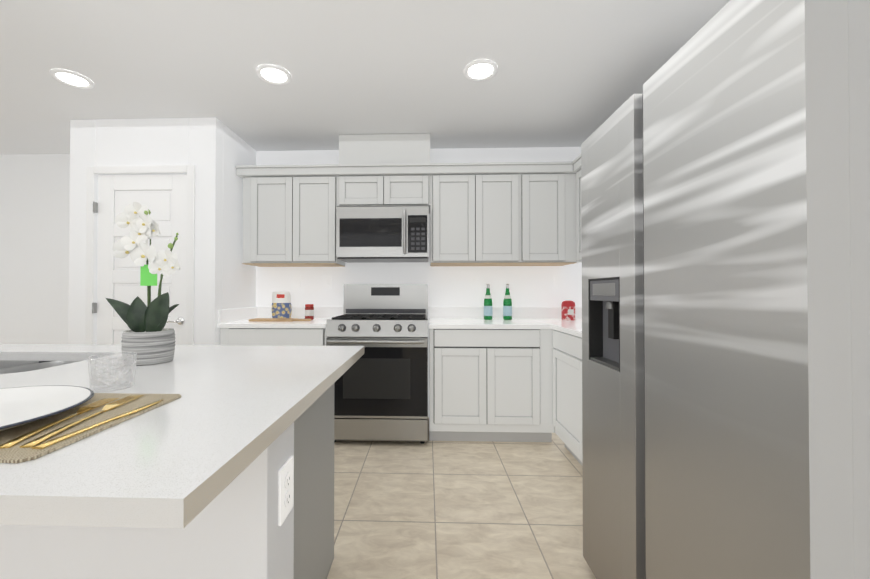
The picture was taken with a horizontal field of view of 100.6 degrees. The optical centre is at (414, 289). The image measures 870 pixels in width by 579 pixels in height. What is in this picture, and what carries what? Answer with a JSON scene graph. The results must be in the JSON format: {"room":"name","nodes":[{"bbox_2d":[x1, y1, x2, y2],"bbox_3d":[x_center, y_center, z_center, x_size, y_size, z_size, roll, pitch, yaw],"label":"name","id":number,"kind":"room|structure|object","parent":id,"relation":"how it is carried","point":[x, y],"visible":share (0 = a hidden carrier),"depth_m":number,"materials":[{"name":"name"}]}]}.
{"room":"kitchen","nodes":[
{"label":"kitchen","id":0,"kind":"room"},
{"bbox_2d":[68,118,256,344],"bbox_3d":[-2.084,-0.067,3.089,1.152,2.490,0.658,0,-1,2],"label":"wall","id":1,"kind":"structure","parent":0,"point":[214,151],"depth_m":2.78,"materials":[{"name":"white paint"}]},
{"bbox_2d":[92,174,186,344],"bbox_3d":[-2.103,0.139,2.758,0.727,2.050,0.094,0,-1,2],"label":"pantry door","id":2,"kind":"structure","parent":1,"relation":"in","point":[162,198],"depth_m":2.78,"materials":[{"name":"paint"}]},
{"bbox_2d":[85,165,194,344],"bbox_3d":[-2.099,0.114,2.750,0.845,2.123,0.015,0,-1,2],"label":"door frame","id":3,"kind":"structure","parent":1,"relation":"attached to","point":[189,170],"depth_m":2.75,"materials":[{"name":"paint"}]},
{"bbox_2d":[0,147,581,416],"bbox_3d":[-1.437,-0.063,3.458,6.480,2.490,0.120,0,-1,2],"label":"wall","id":4,"kind":"structure","parent":0,"point":[34,240],"depth_m":3.40,"materials":[{"name":"white paint"}]},
{"bbox_2d":[239,164,344,266],"bbox_3d":[-1.060,-0.629,3.214,0.810,0.818,0.348,0,-1,2],"label":"upper cabinet","id":5,"kind":"object","parent":4,"relation":"attached to","point":[289,211],"depth_m":3.04,"materials":[{"name":"paint"}]},
{"bbox_2d":[339,163,430,206],"bbox_3d":[-0.261,-0.872,3.189,0.790,0.334,0.348,0,-1,2],"label":"upper cabinet","id":6,"kind":"object","parent":4,"relation":"attached to","point":[390,184],"depth_m":3.02,"materials":[{"name":"paint"}]},
{"bbox_2d":[336,206,428,262],"bbox_3d":[-0.262,-0.466,3.129,0.760,0.426,0.460,0,-1,2],"label":"microwave","id":7,"kind":"object","parent":6,"relation":"attached to","point":[395,234],"visible":1,"depth_m":2.96,"materials":[{"name":"silver metal"}]},
{"bbox_2d":[429,162,510,265],"bbox_3d":[0.542,-0.630,3.159,0.815,0.818,0.348,0,-1,2],"label":"upper cabinet","id":8,"kind":"object","parent":4,"relation":"attached to","point":[505,213],"depth_m":2.99,"materials":[{"name":"paint"}]},
{"bbox_2d":[511,158,578,265],"bbox_3d":[1.074,-0.630,3.109,0.537,0.818,0.413,0,-1,2],"label":"upper cabinet","id":9,"kind":"object","parent":4,"relation":"attached to","point":[544,195],"depth_m":2.97,"materials":[{"name":"paint"}]},
{"bbox_2d":[579,154,581,261],"bbox_3d":[1.482,-0.634,2.675,0.348,0.818,0.595,0,-1,2],"label":"upper cabinet","id":10,"kind":"object","parent":4,"relation":"attached to","point":[580,221],"depth_m":2.88,"materials":[{"name":"paint"}]},
{"bbox_2d":[0,0,729,154],"bbox_3d":[-1.541,-1.386,0.432,6.480,0.100,6.200,0,-1,2],"label":"ceiling","id":11,"kind":"structure","parent":0,"point":[573,73],"depth_m":2.12,"materials":[{"name":"white paint"}]},
{"bbox_2d":[50,69,93,88],"bbox_3d":[-2.139,-1.312,2.253,0.200,0.012,0.200,0,-1,2],"label":"recessed light","id":12,"kind":"object","parent":11,"relation":"in","point":[71,78],"visible":1,"depth_m":2.24,"materials":[{"name":"paint"}]},
{"bbox_2d":[256,64,290,84],"bbox_3d":[-0.864,-1.312,2.209,0.200,0.012,0.200,0,-1,2],"label":"recessed light","id":13,"kind":"object","parent":11,"relation":"in","point":[273,74],"visible":1,"depth_m":2.20,"materials":[{"name":"paint"}]},
{"bbox_2d":[339,133,429,163],"bbox_3d":[-0.252,-1.175,3.199,0.773,0.268,0.333,0,-1,2],"label":"chase","id":14,"kind":"object","parent":11,"relation":"hanging from","point":[379,148],"visible":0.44,"depth_m":3.03,"materials":[{"name":"paint"}]},
{"bbox_2d":[464,59,497,80],"bbox_3d":[0.394,-1.313,2.166,0.200,0.012,0.200,0,-1,2],"label":"recessed light","id":15,"kind":"object","parent":11,"relation":"in","point":[481,70],"visible":0.98,"depth_m":2.16,"materials":[{"name":"paint"}]},
{"bbox_2d":[327,417,595,578],"bbox_3d":[-1.541,1.204,0.408,6.480,0.100,6.200,0,-1,2],"label":"floor","id":16,"kind":"structure","parent":0,"point":[455,510],"depth_m":1.90,"materials":[{"name":"tile"}]},
{"bbox_2d":[0,361,333,578],"bbox_3d":[-1.590,0.721,1.183,2.628,0.880,0.857,0,-1,2],"label":"kitchen island","id":17,"kind":"object","parent":16,"relation":"on","point":[232,530],"visible":0.29,"depth_m":0.72,"materials":[{"name":"quartz stone countertop"},{"name":"paint"}]},
{"bbox_2d":[0,344,363,528],"bbox_3d":[-1.591,0.263,1.054,2.695,0.034,1.190,0,-1,2],"label":"island countertop","id":18,"kind":"structure","parent":17,"relation":"on","point":[223,422],"depth_m":0.61,"materials":[{"name":"stone"}]},
{"bbox_2d":[0,360,79,373],"bbox_3d":[-1.557,0.383,1.246,0.840,0.200,0.430,0,-1,2],"label":"sink","id":19,"kind":"object","parent":18,"relation":"in","point":[11,366],"visible":0.19,"depth_m":1.41,"materials":[{"name":"silver metal"}]},
{"bbox_2d":[0,393,180,462],"bbox_3d":[-0.774,0.240,0.669,0.485,0.004,0.327,0,-1,2],"label":"placemat","id":20,"kind":"object","parent":18,"relation":"on","point":[16,453],"visible":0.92,"depth_m":0.63,"materials":[{"name":"beige wicker"}]},
{"bbox_2d":[0,385,93,430],"bbox_3d":[-0.798,0.224,0.627,0.360,0.024,0.360,0,-1,2],"label":"plate","id":21,"kind":"object","parent":20,"relation":"on","point":[19,406],"visible":1,"depth_m":0.73,"materials":[{"name":"white ceramic"}]},
{"bbox_2d":[0,398,117,447],"bbox_3d":[-0.635,0.234,0.659,0.027,0.006,0.252,0,-1,-11],"label":"fork","id":22,"kind":"object","parent":20,"relation":"on","point":[81,410],"visible":1,"depth_m":0.63,"materials":[{"name":"gold metal"}]},
{"bbox_2d":[20,395,142,447],"bbox_3d":[-0.601,0.234,0.671,0.027,0.006,0.270,0,-1,-9],"label":"fork","id":23,"kind":"object","parent":20,"relation":"on","point":[107,407],"visible":1,"depth_m":0.63,"materials":[{"name":"gold metal"}]},
{"bbox_2d":[32,399,162,448],"bbox_3d":[-0.551,0.235,0.654,0.026,0.003,0.242,0,-1,2],"label":"knife","id":24,"kind":"object","parent":20,"relation":"on","point":[59,439],"visible":1,"depth_m":0.61,"materials":[{"name":"gold metal"}]},
{"bbox_2d":[88,352,136,391],"bbox_3d":[-0.750,0.204,0.895,0.094,0.080,0.094,0,-1,2],"label":"glass tumbler","id":25,"kind":"object","parent":18,"relation":"on","point":[113,367],"visible":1,"depth_m":0.89,"materials":[{"name":"clear glass"}]},
{"bbox_2d":[106,202,180,365],"bbox_3d":[-0.913,-0.023,1.231,0.277,0.540,0.150,0,-1,2],"label":"orchid pot","id":26,"kind":"object","parent":18,"relation":"on","point":[148,338],"visible":0.92,"depth_m":1.21,"materials":[{"name":"concrete"}]},
{"bbox_2d":[278,456,292,525],"bbox_3d":[-0.284,0.442,0.798,0.008,0.116,0.072,0,-1,2],"label":"outlet","id":27,"kind":"object","parent":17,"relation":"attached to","point":[285,488],"visible":1,"depth_m":0.79,"materials":[{"name":"plastic"}]},
{"bbox_2d":[220,328,326,345],"bbox_3d":[-1.087,0.738,3.067,0.834,0.880,0.618,0,-1,2],"label":"base cabinet","id":28,"kind":"object","parent":16,"relation":"on","point":[228,336],"depth_m":2.76,"materials":[{"name":"paint"}]},
{"bbox_2d":[217,307,342,327],"bbox_3d":[-1.085,0.229,3.064,0.841,0.139,0.633,0,-1,2],"label":"countertop","id":29,"kind":"structure","parent":28,"relation":"on","point":[237,317],"depth_m":2.99,"materials":[{"name":"stone"}]},
{"bbox_2d":[249,318,310,321],"bbox_3d":[-1.119,0.254,3.024,0.495,0.018,0.140,0,-1,2],"label":"cutting board","id":30,"kind":"object","parent":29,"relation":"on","point":[277,319],"visible":1,"depth_m":2.96,"materials":[{"name":"brown wood"}]},
{"bbox_2d":[272,292,291,317],"bbox_3d":[-1.180,0.142,3.197,0.158,0.245,0.076,0,-1,2],"label":"snack bag","id":31,"kind":"object","parent":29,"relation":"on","point":[281,305],"visible":0.96,"depth_m":3.16,"materials":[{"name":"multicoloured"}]},
{"bbox_2d":[305,304,313,319],"bbox_3d":[-0.928,0.197,3.168,0.077,0.135,0.077,0,-1,2],"label":"sauce jar","id":32,"kind":"object","parent":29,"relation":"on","point":[309,311],"visible":0.9,"depth_m":3.14,"materials":[{"name":"red glass"}]},
{"bbox_2d":[326,284,427,443],"bbox_3d":[-0.277,0.563,2.978,0.766,1.228,0.708,0,-1,2],"label":"range","id":33,"kind":"object","parent":16,"relation":"on","point":[381,389],"visible":1,"depth_m":2.69,"materials":[{"name":"silver metal"}]},
{"bbox_2d":[429,329,555,441],"bbox_3d":[0.589,0.738,2.986,0.940,0.880,0.665,0,-1,2],"label":"base cabinet","id":34,"kind":"object","parent":16,"relation":"on","point":[508,385],"depth_m":2.71,"materials":[{"name":"paint"}]},
{"bbox_2d":[428,307,548,328],"bbox_3d":[0.564,0.228,2.995,0.899,0.139,0.658,0,-1,2],"label":"countertop","id":35,"kind":"structure","parent":34,"relation":"on","point":[473,317],"depth_m":3.28,"materials":[{"name":"stone"}]},
{"bbox_2d":[484,284,491,319],"bbox_3d":[0.641,0.109,3.165,0.076,0.312,0.076,0,-1,2],"label":"water bottle","id":36,"kind":"object","parent":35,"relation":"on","point":[488,307],"visible":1,"depth_m":3.14,"materials":[{"name":"green glass"}]},
{"bbox_2d":[503,284,511,319],"bbox_3d":[0.811,0.109,3.159,0.076,0.312,0.076,0,-1,2],"label":"water bottle","id":37,"kind":"object","parent":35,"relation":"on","point":[507,307],"visible":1,"depth_m":3.13,"materials":[{"name":"green glass"}]},
{"bbox_2d":[552,329,575,458],"bbox_3d":[1.333,0.732,2.393,0.628,0.880,0.605,0,-1,2],"label":"base cabinet","id":38,"kind":"object","parent":16,"relation":"on","point":[563,344],"depth_m":2.48,"materials":[{"name":"paint"}]},
{"bbox_2d":[576,336,582,465],"bbox_3d":[1.315,0.727,1.868,0.628,0.880,0.685,0,-1,2],"label":"base cabinet","id":39,"kind":"object","parent":16,"relation":"on","point":[579,456],"depth_m":2.24,"materials":[{"name":"paint"}]},
{"bbox_2d":[549,307,581,337],"bbox_3d":[1.320,0.223,2.414,0.654,0.139,1.768,0,-1,2],"label":"countertop","id":40,"kind":"structure","parent":39,"relation":"on","point":[574,327],"depth_m":2.87,"materials":[{"name":"stone"}]},
{"bbox_2d":[561,300,574,320],"bbox_3d":[1.323,0.179,3.111,0.112,0.170,0.112,0,-1,2],"label":"tea canister","id":41,"kind":"object","parent":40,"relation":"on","point":[567,310],"visible":1,"depth_m":3.07,"materials":[{"name":"red metal"}]},
{"bbox_2d":[581,0,869,578],"bbox_3d":[1.119,0.270,1.053,0.860,1.780,0.906,0,-1,2],"label":"refrigerator","id":42,"kind":"object","parent":16,"relation":"on","point":[725,187],"visible":1,"depth_m":0.76,"materials":[{"name":"grey metal"}]}
]}

